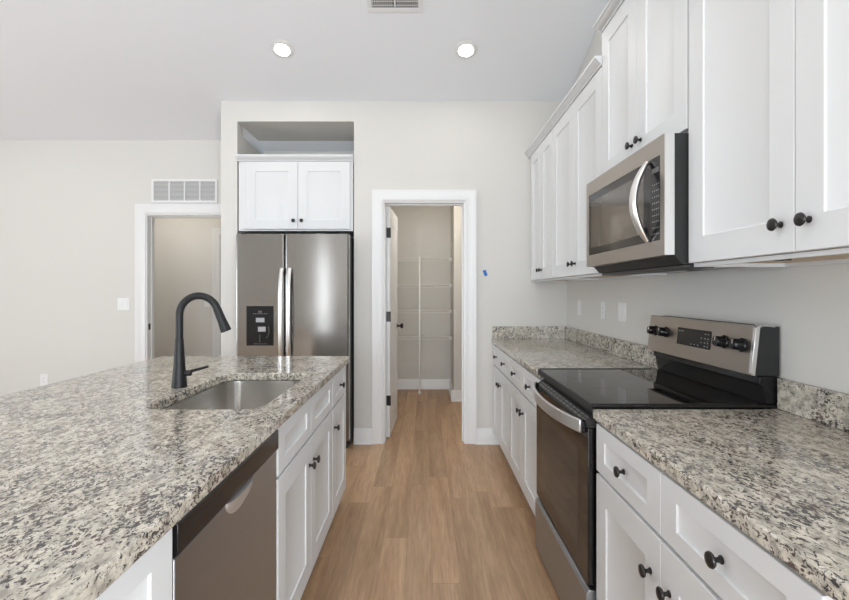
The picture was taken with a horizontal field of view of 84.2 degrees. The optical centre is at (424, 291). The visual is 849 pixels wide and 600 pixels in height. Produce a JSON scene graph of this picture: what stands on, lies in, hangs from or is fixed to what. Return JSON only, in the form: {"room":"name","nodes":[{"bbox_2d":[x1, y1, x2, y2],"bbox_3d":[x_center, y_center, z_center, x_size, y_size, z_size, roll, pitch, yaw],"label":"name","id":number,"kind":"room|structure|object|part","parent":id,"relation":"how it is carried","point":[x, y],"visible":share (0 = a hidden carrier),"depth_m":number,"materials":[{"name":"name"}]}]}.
{"room":"kitchen","nodes":[
{"label":"kitchen","id":0,"kind":"room"},
{"bbox_2d":[0,140,220,395],"bbox_3d":[-4.130,-0.085,4.640,4.740,2.790,0.120,0,0,0],"label":"wall","id":1,"kind":"structure","parent":0,"point":[67,207],"depth_m":4.58,"materials":[{"name":"white paint"}]},
{"bbox_2d":[40,374,47,385],"bbox_3d":[-3.705,0.858,4.576,0.075,0.118,0.007,0,0,0],"label":"wall outlet","id":2,"kind":"object","parent":1,"relation":"attached to","point":[43,377],"visible":0.85,"depth_m":4.57,"materials":[{"name":"white plastic"}]},
{"bbox_2d":[117,298,129,309],"bbox_3d":[-2.930,0.117,4.575,0.118,0.118,0.008,0,0,0],"label":"light switch","id":3,"kind":"object","parent":1,"relation":"attached to","point":[122,303],"visible":1,"depth_m":4.57,"materials":[{"name":"white plastic"}]},
{"bbox_2d":[135,204,220,362],"bbox_3d":[-2.300,0.227,4.630,1.022,2.166,0.141,0,0,0],"label":"trim","id":4,"kind":"structure","parent":1,"relation":"attached to","point":[145,214],"depth_m":4.57,"materials":[{"name":"white paint"}]},
{"bbox_2d":[151,179,217,202],"bbox_3d":[-2.335,-0.984,4.574,0.640,0.229,0.012,0,0,0],"label":"air vent","id":5,"kind":"object","parent":1,"relation":"in","point":[162,190],"visible":1,"depth_m":4.57,"materials":[{"name":"white metal"}]},
{"bbox_2d":[154,218,220,357],"bbox_3d":[-2.700,0.010,6.260,3.000,2.600,0.120,0,0,0],"label":"wall","id":6,"kind":"structure","parent":0,"point":[182,246],"depth_m":6.20,"materials":[{"name":"white paint"}]},
{"bbox_2d":[204,300,209,306],"bbox_3d":[-2.870,0.140,6.195,0.075,0.115,0.008,0,0,0],"label":"light switch","id":7,"kind":"object","parent":6,"relation":"attached to","point":[206,304],"visible":0.48,"depth_m":6.20,"materials":[{"name":"white plastic"}]},
{"bbox_2d":[212,228,220,355],"bbox_3d":[-2.300,0.234,6.250,0.982,2.151,0.141,0,0,0],"label":"trim","id":8,"kind":"structure","parent":6,"relation":"attached to","point":[216,232],"depth_m":6.19,"materials":[{"name":"white paint"}]},
{"bbox_2d":[0,0,608,153],"bbox_3d":[-2.634,-2.282,0.300,8.033,1.753,9.000,0,0,0],"label":"ceiling","id":9,"kind":"structure","parent":0,"point":[70,69],"depth_m":3.64,"materials":[{"name":"white paint"}]},
{"bbox_2d":[270,40,293,58],"bbox_3d":[-1.070,-1.825,3.535,0.176,0.058,0.167,0,0,0],"label":"ceiling light","id":10,"kind":"object","parent":9,"relation":"attached to","point":[280,48],"visible":1,"depth_m":3.52,"materials":[{"name":"white paint"}]},
{"bbox_2d":[367,0,421,11],"bbox_3d":[-0.200,-1.963,3.108,0.372,0.087,0.239,0,0,0],"label":"ceiling vent","id":11,"kind":"object","parent":9,"relation":"in","point":[373,5],"visible":1,"depth_m":3.18,"materials":[{"name":"white metal"}]},
{"bbox_2d":[454,40,477,58],"bbox_3d":[0.312,-1.823,3.540,0.176,0.058,0.167,0,0,0],"label":"ceiling light","id":12,"kind":"object","parent":9,"relation":"attached to","point":[466,49],"visible":1,"depth_m":3.53,"materials":[{"name":"white paint"}]},
{"bbox_2d":[221,101,566,427],"bbox_3d":[-0.264,-0.171,4.125,2.993,2.962,0.120,0,0,0],"label":"wall","id":13,"kind":"structure","parent":0,"point":[481,146],"depth_m":4.07,"materials":[{"name":"white paint"}]},
{"bbox_2d":[243,126,353,232],"bbox_3d":[-1.125,-0.140,4.527,1.270,2.900,0.685,0,0,0],"label":"niche","id":14,"kind":"object","parent":13,"relation":"in","point":[261,133],"visible":0.18,"depth_m":4.40,"materials":[{"name":"white paint"}]},
{"bbox_2d":[236,154,353,237],"bbox_3d":[-1.115,-0.853,4.340,0.998,0.649,0.650,0,0,0],"label":"upper cabinet","id":15,"kind":"object","parent":14,"relation":"attached to","point":[275,197],"visible":0.98,"depth_m":4.04,"materials":[{"name":"white paint"}]},
{"bbox_3d":[-1.315,-0.832,4.054,0.447,0.581,0.020,0,0,0],"label":"door","id":16,"kind":"part","parent":15,"relation":"part of","materials":[{"name":"white paint"}]},
{"bbox_3d":[-1.115,-1.153,4.041,0.998,0.048,0.046,0,0,0],"label":"crown","id":17,"kind":"part","parent":15,"relation":"part of","materials":[{"name":"white paint"}]},
{"bbox_3d":[-1.112,-0.534,4.074,0.956,0.012,0.018,0,0,0],"label":"rail","id":18,"kind":"part","parent":15,"relation":"part of","materials":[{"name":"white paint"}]},
{"bbox_3d":[-1.112,-0.542,4.369,0.956,0.028,0.572,0,0,0],"label":"panel","id":19,"kind":"part","parent":15,"relation":"part of","materials":[{"name":"white paint"}]},
{"bbox_3d":[-0.866,-0.832,4.054,0.446,0.581,0.020,0,0,0],"label":"door","id":20,"kind":"part","parent":15,"relation":"part of","materials":[{"name":"white paint"}]},
{"bbox_2d":[353,428,371,444],"bbox_3d":[-0.532,1.244,4.050,0.156,0.133,0.030,0,0,0],"label":"baseboard","id":21,"kind":"structure","parent":13,"relation":"attached to","point":[362,436],"depth_m":4.05,"materials":[{"name":"white paint"}]},
{"bbox_2d":[386,206,402,436],"bbox_3d":[-0.299,0.267,4.523,0.169,2.063,0.666,0,0,0],"label":"door","id":22,"kind":"structure","parent":13,"relation":"in","point":[391,218],"depth_m":4.34,"materials":[{"name":"white paint"}]},
{"bbox_2d":[372,190,476,443],"bbox_3d":[-0.003,0.214,4.114,0.901,2.191,0.141,0,0,0],"label":"trim","id":23,"kind":"structure","parent":13,"relation":"attached to","point":[467,199],"depth_m":4.05,"materials":[{"name":"white paint"}]},
{"bbox_2d":[477,428,499,444],"bbox_3d":[0.552,1.244,4.050,0.206,0.133,0.030,0,0,0],"label":"baseboard","id":24,"kind":"structure","parent":13,"relation":"attached to","point":[485,436],"depth_m":4.05,"materials":[{"name":"white paint"}]},
{"bbox_2d":[492,326,564,338],"bbox_3d":[0.898,0.349,4.054,0.626,0.106,0.020,0,0,0],"label":"backsplash","id":25,"kind":"structure","parent":13,"relation":"attached to","point":[498,332],"depth_m":4.04,"materials":[{"name":"stone"}]},
{"bbox_2d":[390,206,450,378],"bbox_3d":[0.371,0.010,6.410,1.723,2.600,0.120,0,0,0],"label":"wall","id":26,"kind":"structure","parent":0,"point":[422,231],"depth_m":6.35,"materials":[{"name":"white paint"}]},
{"bbox_2d":[397,379,449,388],"bbox_3d":[-0.069,1.244,6.335,0.842,0.133,0.030,0,0,0],"label":"baseboard","id":27,"kind":"structure","parent":26,"relation":"attached to","point":[401,383],"depth_m":6.33,"materials":[{"name":"white paint"}]},
{"bbox_2d":[397,335,451,339],"bbox_3d":[-0.067,0.594,6.195,0.834,0.044,0.296,0,0,0],"label":"wire shelf","id":28,"kind":"object","parent":26,"relation":"attached to","point":[399,336],"visible":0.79,"depth_m":6.20,"materials":[{"name":"white metal"}]},
{"bbox_2d":[397,258,451,261],"bbox_3d":[-0.067,-0.416,6.195,0.834,0.044,0.296,0,0,0],"label":"wire shelf","id":29,"kind":"object","parent":26,"relation":"attached to","point":[398,259],"visible":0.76,"depth_m":6.20,"materials":[{"name":"white metal"}]},
{"bbox_2d":[397,309,451,312],"bbox_3d":[-0.067,0.251,6.195,0.834,0.044,0.296,0,0,0],"label":"wire shelf","id":30,"kind":"object","parent":26,"relation":"attached to","point":[449,310],"visible":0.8,"depth_m":6.05,"materials":[{"name":"white metal"}]},
{"bbox_2d":[397,284,451,286],"bbox_3d":[-0.067,-0.081,6.195,0.834,0.044,0.296,0,0,0],"label":"wire shelf","id":31,"kind":"object","parent":26,"relation":"attached to","point":[449,285],"visible":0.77,"depth_m":6.05,"materials":[{"name":"white metal"}]},
{"bbox_2d":[300,389,558,599],"bbox_3d":[-2.634,1.350,1.200,8.133,0.080,10.800,0,0,0],"label":"floor","id":32,"kind":"structure","parent":0,"point":[422,513],"depth_m":2.65,"materials":[{"name":"brown wood"}]},
{"bbox_2d":[95,528,171,599],"bbox_3d":[-0.778,0.875,0.622,0.650,0.871,0.563,0,0,0],"label":"base cabinet","id":33,"kind":"object","parent":32,"relation":"on","point":[149,577],"visible":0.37,"depth_m":0.83,"materials":[{"name":"white paint"}]},
{"bbox_2d":[172,429,278,599],"bbox_3d":[-0.773,0.874,1.224,0.614,0.862,0.628,0,0,0],"label":"dishwasher","id":34,"kind":"object","parent":32,"relation":"on","point":[224,547],"visible":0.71,"depth_m":1.19,"materials":[{"name":"grey metal"}]},
{"bbox_3d":[-0.475,0.539,1.225,0.018,0.048,0.170,0,0,0],"label":"pocket handle","id":35,"kind":"part","parent":34,"relation":"part of","materials":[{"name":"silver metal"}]},
{"bbox_2d":[236,233,353,447],"bbox_3d":[-1.087,0.407,4.248,0.931,1.796,0.905,0,0,0],"label":"refrigerator","id":36,"kind":"object","parent":32,"relation":"on","point":[295,292],"visible":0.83,"depth_m":3.86,"materials":[{"name":"grey metal"}]},
{"bbox_3d":[-1.353,0.373,3.895,0.400,1.703,0.070,0,0,0],"label":"freezer door","id":37,"kind":"part","parent":36,"relation":"part of","materials":[{"name":"metal"}]},
{"bbox_3d":[-1.333,0.353,3.850,0.134,0.149,0.020,0,0,0],"label":"dispenser lever","id":38,"kind":"part","parent":36,"relation":"part of","materials":[{"name":"grey plastic"}]},
{"bbox_3d":[-1.170,0.195,3.828,0.034,0.786,0.065,0,0,0],"label":"door handle","id":39,"kind":"part","parent":36,"relation":"part of","materials":[{"name":"metal"}]},
{"bbox_3d":[-1.104,0.195,3.828,0.034,0.786,0.065,0,0,0],"label":"door handle","id":40,"kind":"part","parent":36,"relation":"part of","materials":[{"name":"metal"}]},
{"bbox_3d":[-0.884,0.373,3.895,0.525,1.703,0.070,0,0,0],"label":"fridge door","id":41,"kind":"part","parent":36,"relation":"part of","materials":[{"name":"metal"}]},
{"bbox_2d":[276,379,331,599],"bbox_3d":[-0.778,0.875,2.005,0.650,0.871,0.920,0,0,0],"label":"base cabinet","id":42,"kind":"object","parent":32,"relation":"on","point":[304,452],"visible":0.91,"depth_m":1.88,"materials":[{"name":"white paint"}]},
{"bbox_3d":[-0.492,0.529,1.774,0.020,0.159,0.449,0,0,0],"label":"drawer","id":43,"kind":"part","parent":42,"relation":"part of","materials":[{"name":"white paint"}]},
{"bbox_3d":[-0.492,0.908,1.774,0.020,0.577,0.449,0,0,0],"label":"door","id":44,"kind":"part","parent":42,"relation":"part of","materials":[{"name":"white paint"}]},
{"bbox_3d":[-0.468,0.725,1.965,0.029,0.033,0.033,0,0,0],"label":"knob","id":45,"kind":"part","parent":42,"relation":"part of","materials":[{"name":"brown metal"}]},
{"bbox_3d":[-0.468,0.725,2.040,0.029,0.033,0.033,0,0,0],"label":"knob","id":46,"kind":"part","parent":42,"relation":"part of","materials":[{"name":"brown metal"}]},
{"bbox_3d":[-0.492,0.908,2.231,0.020,0.577,0.459,0,0,0],"label":"door","id":47,"kind":"part","parent":42,"relation":"part of","materials":[{"name":"white paint"}]},
{"bbox_3d":[-0.492,0.529,2.231,0.020,0.159,0.459,0,0,0],"label":"drawer","id":48,"kind":"part","parent":42,"relation":"part of","materials":[{"name":"white paint"}]},
{"bbox_2d":[331,366,345,519],"bbox_3d":[-0.778,0.875,2.683,0.650,0.871,0.433,0,0,0],"label":"base cabinet","id":49,"kind":"object","parent":32,"relation":"on","point":[338,409],"visible":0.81,"depth_m":2.67,"materials":[{"name":"white paint"}]},
{"bbox_3d":[-0.492,0.529,2.678,0.020,0.159,0.412,0,0,0],"label":"drawer","id":50,"kind":"part","parent":49,"relation":"part of","materials":[{"name":"white paint"}]},
{"bbox_2d":[418,256,420,393],"bbox_3d":[-0.064,0.424,6.038,0.036,1.772,0.025,0,0,0],"label":"pole","id":51,"kind":"object","parent":32,"relation":"on","point":[419,392],"visible":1,"depth_m":6.03,"materials":[{"name":"white metal"}]},
{"bbox_2d":[493,344,509,462],"bbox_3d":[0.894,0.875,3.666,0.671,0.871,0.788,0,0,0],"label":"base cabinet","id":52,"kind":"object","parent":32,"relation":"on","point":[501,380],"visible":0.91,"depth_m":3.59,"materials":[{"name":"white paint"}]},
{"bbox_3d":[0.598,0.529,3.855,0.020,0.159,0.377,0,0,0],"label":"drawer","id":53,"kind":"part","parent":52,"relation":"part of","materials":[{"name":"white paint"}]},
{"bbox_3d":[0.598,0.908,3.855,0.020,0.577,0.377,0,0,0],"label":"door","id":54,"kind":"part","parent":52,"relation":"part of","materials":[{"name":"white paint"}]},
{"bbox_3d":[0.598,0.529,3.470,0.020,0.159,0.387,0,0,0],"label":"drawer","id":55,"kind":"part","parent":52,"relation":"part of","materials":[{"name":"white paint"}]},
{"bbox_3d":[0.598,0.908,3.470,0.020,0.577,0.387,0,0,0],"label":"door","id":56,"kind":"part","parent":52,"relation":"part of","materials":[{"name":"white paint"}]},
{"bbox_2d":[509,357,542,515],"bbox_3d":[0.894,0.875,2.830,0.671,0.871,0.880,0,0,0],"label":"base cabinet","id":57,"kind":"object","parent":32,"relation":"on","point":[522,404],"visible":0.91,"depth_m":2.79,"materials":[{"name":"white paint"}]},
{"bbox_3d":[0.598,0.529,3.054,0.020,0.159,0.425,0,0,0],"label":"drawer","id":58,"kind":"part","parent":57,"relation":"part of","materials":[{"name":"white paint"}]},
{"bbox_3d":[0.598,0.908,3.054,0.020,0.577,0.425,0,0,0],"label":"door","id":59,"kind":"part","parent":57,"relation":"part of","materials":[{"name":"white paint"}]},
{"bbox_3d":[0.598,0.908,2.623,0.020,0.577,0.432,0,0,0],"label":"door","id":60,"kind":"part","parent":57,"relation":"part of","materials":[{"name":"white paint"}]},
{"bbox_3d":[0.598,0.529,2.623,0.020,0.159,0.432,0,0,0],"label":"drawer","id":61,"kind":"part","parent":57,"relation":"part of","materials":[{"name":"white paint"}]},
{"bbox_2d":[491,339,655,377],"bbox_3d":[0.905,0.420,3.225,0.654,0.036,1.677,0,0,0],"label":"countertop","id":62,"kind":"structure","parent":57,"relation":"on","point":[533,354],"depth_m":2.98,"materials":[{"name":"stone"}]},
{"bbox_2d":[533,315,778,599],"bbox_3d":[0.860,0.711,2.001,0.732,1.196,0.762,0,0,0],"label":"range","id":63,"kind":"object","parent":32,"relation":"on","point":[702,363],"visible":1,"depth_m":1.85,"materials":[{"name":"grey metal"}]},
{"bbox_3d":[0.525,0.472,2.002,0.062,0.046,0.702,0,0,0],"label":"oven handle","id":64,"kind":"part","parent":63,"relation":"part of","materials":[{"name":"metal"}]},
{"bbox_3d":[0.580,1.156,2.002,0.040,0.244,0.748,0,0,0],"label":"storage drawer","id":65,"kind":"part","parent":63,"relation":"part of","materials":[{"name":"metal"}]},
{"bbox_3d":[0.577,0.745,2.002,0.022,0.546,0.748,0,0,0],"label":"oven door","id":66,"kind":"part","parent":63,"relation":"part of","materials":[{"name":"black ceramic"}]},
{"bbox_3d":[1.121,0.189,2.315,0.041,0.050,0.050,0,0,0],"label":"control knob","id":67,"kind":"part","parent":63,"relation":"part of","materials":[{"name":"black plastic"}]},
{"bbox_2d":[538,368,776,411],"bbox_3d":[0.898,0.400,2.002,0.648,0.028,0.761,0,0,0],"label":"cooktop","id":68,"kind":"object","parent":63,"relation":"in","point":[592,388],"depth_m":1.86,"materials":[{"name":"black glass"}]},
{"bbox_3d":[1.121,0.189,2.215,0.041,0.050,0.050,0,0,0],"label":"control knob","id":69,"kind":"part","parent":63,"relation":"part of","materials":[{"name":"black plastic"}]},
{"bbox_3d":[1.163,0.204,2.010,0.068,0.173,0.744,0,0,0],"label":"control panel","id":70,"kind":"part","parent":63,"relation":"part of","materials":[{"name":"metal"}]},
{"bbox_3d":[1.121,0.189,1.785,0.041,0.050,0.050,0,0,0],"label":"control knob","id":71,"kind":"part","parent":63,"relation":"part of","materials":[{"name":"black plastic"}]},
{"bbox_3d":[1.121,0.189,1.685,0.041,0.050,0.050,0,0,0],"label":"control knob","id":72,"kind":"part","parent":63,"relation":"part of","materials":[{"name":"black plastic"}]},
{"bbox_2d":[596,423,832,599],"bbox_3d":[0.894,0.875,1.151,0.671,0.871,0.922,0,0,0],"label":"base cabinet","id":73,"kind":"object","parent":32,"relation":"on","point":[656,539],"visible":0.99,"depth_m":1.15,"materials":[{"name":"white paint"}]},
{"bbox_3d":[0.574,0.530,1.385,0.029,0.033,0.033,0,0,0],"label":"knob","id":74,"kind":"part","parent":73,"relation":"part of","materials":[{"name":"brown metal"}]},
{"bbox_3d":[0.598,0.529,1.390,0.020,0.159,0.437,0,0,0],"label":"drawer","id":75,"kind":"part","parent":73,"relation":"part of","materials":[{"name":"white paint"}]},
{"bbox_3d":[0.598,0.908,1.390,0.020,0.577,0.437,0,0,0],"label":"door","id":76,"kind":"part","parent":73,"relation":"part of","materials":[{"name":"white paint"}]},
{"bbox_3d":[0.574,0.725,1.222,0.029,0.033,0.033,0,0,0],"label":"knob","id":77,"kind":"part","parent":73,"relation":"part of","materials":[{"name":"brown metal"}]},
{"bbox_3d":[0.574,0.725,1.128,0.029,0.033,0.033,0,0,0],"label":"knob","id":78,"kind":"part","parent":73,"relation":"part of","materials":[{"name":"brown metal"}]},
{"bbox_3d":[0.598,0.908,0.931,0.020,0.577,0.474,0,0,0],"label":"door","id":79,"kind":"part","parent":73,"relation":"part of","materials":[{"name":"white paint"}]},
{"bbox_3d":[0.574,0.530,0.930,0.029,0.033,0.033,0,0,0],"label":"knob","id":80,"kind":"part","parent":73,"relation":"part of","materials":[{"name":"brown metal"}]},
{"bbox_2d":[593,409,848,599],"bbox_3d":[0.905,0.420,0.933,0.654,0.036,1.367,0,0,0],"label":"countertop","id":81,"kind":"structure","parent":73,"relation":"on","point":[780,477],"depth_m":1.06,"materials":[{"name":"stone"}]},
{"bbox_3d":[0.598,0.529,0.931,0.020,0.159,0.474,0,0,0],"label":"drawer","id":82,"kind":"part","parent":73,"relation":"part of","materials":[{"name":"white paint"}]},
{"bbox_3d":[-0.809,0.875,1.623,0.638,0.871,2.605,0,0,0],"label":"enclosure","id":83,"kind":"object","parent":32,"relation":"on","visible":0},
{"bbox_2d":[0,356,349,599],"bbox_3d":[-1.056,0.420,1.617,1.178,0.036,2.675,0,0,0],"label":"countertop","id":84,"kind":"structure","parent":83,"relation":"on","point":[94,472],"depth_m":1.15,"materials":[{"name":"stone"}]},
{"bbox_2d":[171,292,230,388],"bbox_3d":[-0.942,0.201,1.985,0.248,0.400,0.062,0,0,0],"label":"faucet","id":85,"kind":"object","parent":84,"relation":"on","point":[179,375],"visible":1,"depth_m":1.97,"materials":[{"name":"black metal"}]},
{"bbox_3d":[-0.961,0.332,1.985,0.099,0.045,0.025,0,0,0],"label":"lever","id":86,"kind":"part","parent":85,"relation":"part of","materials":[{"name":"black metal"}]},
{"bbox_3d":[-0.956,0.102,1.985,0.189,0.201,0.030,0,0,0],"label":"spout","id":87,"kind":"part","parent":85,"relation":"part of","materials":[{"name":"black metal"}]},
{"bbox_2d":[161,380,299,409],"bbox_3d":[-0.773,0.541,1.972,0.446,0.205,0.752,0,0,0],"label":"sink","id":88,"kind":"object","parent":84,"relation":"in","point":[235,394],"visible":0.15,"depth_m":2.32,"materials":[{"name":"metal"}]},
{"bbox_2d":[451,206,461,389],"bbox_3d":[0.792,0.010,6.000,0.881,2.600,0.700,0,0,0],"label":"wall","id":89,"kind":"structure","parent":0,"point":[456,211],"depth_m":5.65,"materials":[{"name":"white paint"}]},
{"bbox_2d":[448,379,453,397],"bbox_3d":[0.337,1.244,6.000,0.030,0.133,0.700,0,0,0],"label":"baseboard","id":90,"kind":"structure","parent":89,"relation":"attached to","point":[450,382],"depth_m":6.07,"materials":[{"name":"white paint"}]},
{"bbox_2d":[451,390,461,401],"bbox_3d":[0.777,1.244,5.635,0.911,0.133,0.030,0,0,0],"label":"baseboard","id":91,"kind":"structure","parent":89,"relation":"attached to","point":[456,395],"depth_m":5.63,"materials":[{"name":"white paint"}]},
{"bbox_2d":[567,1,848,408],"bbox_3d":[1.293,-0.864,1.235,0.120,4.347,10.470,0,0,0],"label":"wall","id":92,"kind":"structure","parent":0,"point":[809,305],"depth_m":1.76,"materials":[{"name":"white paint"}]},
{"bbox_2d":[525,121,590,281],"bbox_3d":[1.048,-0.643,3.681,0.364,1.116,0.762,0,0,0],"label":"upper cabinet","id":93,"kind":"object","parent":92,"relation":"attached to","point":[540,152],"visible":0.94,"depth_m":3.58,"materials":[{"name":"white paint"}]},
{"bbox_3d":[0.910,-0.623,3.815,0.020,1.048,0.337,0,0,0],"label":"door","id":94,"kind":"part","parent":93,"relation":"part of","materials":[{"name":"white paint"}]},
{"bbox_3d":[0.889,-1.177,3.681,0.046,0.048,0.762,0,0,0],"label":"crown","id":95,"kind":"part","parent":93,"relation":"part of","materials":[{"name":"white paint"}]},
{"bbox_3d":[0.930,-0.091,3.681,0.018,0.012,0.730,0,0,0],"label":"rail","id":96,"kind":"part","parent":93,"relation":"part of","materials":[{"name":"white paint"}]},
{"bbox_3d":[0.910,-0.623,3.474,0.020,1.048,0.339,0,0,0],"label":"door","id":97,"kind":"part","parent":93,"relation":"part of","materials":[{"name":"white paint"}]},
{"bbox_2d":[578,300,580,314],"bbox_3d":[1.229,0.125,3.730,0.007,0.118,0.075,0,0,0],"label":"wall outlet","id":98,"kind":"object","parent":92,"relation":"attached to","point":[579,301],"visible":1,"depth_m":3.72,"materials":[{"name":"white plastic"}]},
{"bbox_2d":[601,301,605,318],"bbox_3d":[1.229,0.125,3.235,0.007,0.118,0.075,0,0,0],"label":"wall outlet","id":99,"kind":"object","parent":92,"relation":"attached to","point":[603,304],"visible":1,"depth_m":3.22,"materials":[{"name":"white plastic"}]},
{"bbox_2d":[548,56,666,279],"bbox_3d":[1.048,-0.643,2.843,0.364,1.116,0.910,0,0,0],"label":"upper cabinet","id":100,"kind":"object","parent":92,"relation":"attached to","point":[576,123],"visible":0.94,"depth_m":2.78,"materials":[{"name":"white paint"}]},
{"bbox_3d":[0.910,-0.623,3.068,0.020,1.048,0.450,0,0,0],"label":"door","id":101,"kind":"part","parent":100,"relation":"part of","materials":[{"name":"white paint"}]},
{"bbox_3d":[0.889,-1.177,2.843,0.046,0.048,0.910,0,0,0],"label":"crown","id":102,"kind":"part","parent":100,"relation":"part of","materials":[{"name":"white paint"}]},
{"bbox_3d":[0.930,-0.091,2.843,0.018,0.012,0.878,0,0,0],"label":"rail","id":103,"kind":"part","parent":100,"relation":"part of","materials":[{"name":"white paint"}]},
{"bbox_3d":[0.910,-0.623,2.616,0.020,1.048,0.449,0,0,0],"label":"door","id":104,"kind":"part","parent":100,"relation":"part of","materials":[{"name":"white paint"}]},
{"bbox_3d":[1.079,-0.099,2.843,0.282,0.028,0.878,0,0,0],"label":"panel","id":105,"kind":"part","parent":100,"relation":"part of","materials":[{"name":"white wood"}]},
{"bbox_2d":[565,326,657,368],"bbox_3d":[1.222,0.349,3.227,0.020,0.106,1.675,0,0,0],"label":"backsplash","id":106,"kind":"structure","parent":92,"relation":"attached to","point":[636,352],"depth_m":3.00,"materials":[{"name":"stone"}]},
{"bbox_2d":[618,302,625,321],"bbox_3d":[1.228,0.125,2.925,0.008,0.118,0.118,0,0,0],"label":"light switch","id":107,"kind":"object","parent":92,"relation":"attached to","point":[621,306],"visible":1,"depth_m":2.91,"materials":[{"name":"white plastic"}]},
{"bbox_2d":[593,0,688,173],"bbox_3d":[1.048,-0.958,1.998,0.364,0.819,0.844,0,0,0],"label":"upper cabinet","id":108,"kind":"object","parent":92,"relation":"attached to","point":[645,43],"visible":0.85,"depth_m":1.95,"materials":[{"name":"white paint"}]},
{"bbox_3d":[1.048,-1.343,1.998,0.363,0.048,0.844,0,0,0],"label":"crown","id":109,"kind":"part","parent":108,"relation":"part of","materials":[{"name":"white paint"}]},
{"bbox_3d":[0.910,-0.937,2.190,0.020,0.751,0.385,0,0,0],"label":"door","id":110,"kind":"part","parent":108,"relation":"part of","materials":[{"name":"white paint"}]},
{"bbox_3d":[0.885,-0.633,2.037,0.029,0.033,0.033,0,0,0],"label":"knob","id":111,"kind":"part","parent":108,"relation":"part of","materials":[{"name":"brown metal"}]},
{"bbox_3d":[0.885,-0.633,1.955,0.029,0.033,0.033,0,0,0],"label":"knob","id":112,"kind":"part","parent":108,"relation":"part of","materials":[{"name":"brown metal"}]},
{"bbox_3d":[0.910,-0.937,1.804,0.020,0.751,0.381,0,0,0],"label":"door","id":113,"kind":"part","parent":108,"relation":"part of","materials":[{"name":"white paint"}]},
{"bbox_2d":[587,133,740,275],"bbox_3d":[0.991,-0.315,1.996,0.477,0.463,0.775,0,0,0],"label":"microwave","id":114,"kind":"object","parent":108,"relation":"attached to","point":[638,209],"visible":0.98,"depth_m":1.75,"materials":[{"name":"grey metal"}]},
{"bbox_3d":[0.839,-0.336,1.997,0.034,0.418,0.774,0,0,0],"label":"door","id":115,"kind":"part","parent":114,"relation":"part of","materials":[{"name":"metal"}]},
{"bbox_3d":[0.788,-0.330,1.722,0.070,0.299,0.042,0,0,0],"label":"handle","id":116,"kind":"part","parent":114,"relation":"part of","materials":[{"name":"metal"}]},
{"bbox_3d":[0.948,-0.089,1.997,0.105,0.012,0.754,0,0,0],"label":"underside plate","id":117,"kind":"part","parent":114,"relation":"part of","materials":[{"name":"grey metal"}]},
{"bbox_3d":[0.839,-0.336,1.609,0.034,0.416,0.001,0,0,0],"label":"trim","id":118,"kind":"part","parent":114,"relation":"part of","materials":[{"name":"metal"}]},
{"bbox_2d":[689,0,848,266],"bbox_3d":[1.048,-0.643,1.148,0.364,1.116,0.916,0,0,0],"label":"upper cabinet","id":119,"kind":"object","parent":92,"relation":"attached to","point":[769,79],"visible":1,"depth_m":1.25,"materials":[{"name":"white paint"}]},
{"bbox_3d":[0.910,-0.623,1.373,0.020,1.048,0.458,0,0,0],"label":"door","id":120,"kind":"part","parent":119,"relation":"part of","materials":[{"name":"white paint"}]},
{"bbox_3d":[0.930,-0.091,1.148,0.018,0.012,0.884,0,0,0],"label":"rail","id":121,"kind":"part","parent":119,"relation":"part of","materials":[{"name":"white paint"}]},
{"bbox_3d":[0.885,-0.170,1.187,0.029,0.033,0.033,0,0,0],"label":"knob","id":122,"kind":"part","parent":119,"relation":"part of","materials":[{"name":"brown metal"}]},
{"bbox_3d":[1.079,-0.099,1.148,0.282,0.028,0.884,0,0,0],"label":"panel","id":123,"kind":"part","parent":119,"relation":"part of","materials":[{"name":"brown wood"}]},
{"bbox_3d":[0.885,-0.170,1.099,0.029,0.033,0.033,0,0,0],"label":"knob","id":124,"kind":"part","parent":119,"relation":"part of","materials":[{"name":"brown metal"}]},
{"bbox_3d":[0.910,-0.623,0.917,0.020,1.048,0.448,0,0,0],"label":"door","id":125,"kind":"part","parent":119,"relation":"part of","materials":[{"name":"white paint"}]},
{"bbox_2d":[777,378,848,431],"bbox_3d":[1.222,0.349,0.933,0.020,0.106,1.366,0,0,0],"label":"backsplash","id":126,"kind":"structure","parent":92,"relation":"attached to","point":[828,407],"depth_m":1.46,"materials":[{"name":"stone"}]}
]}

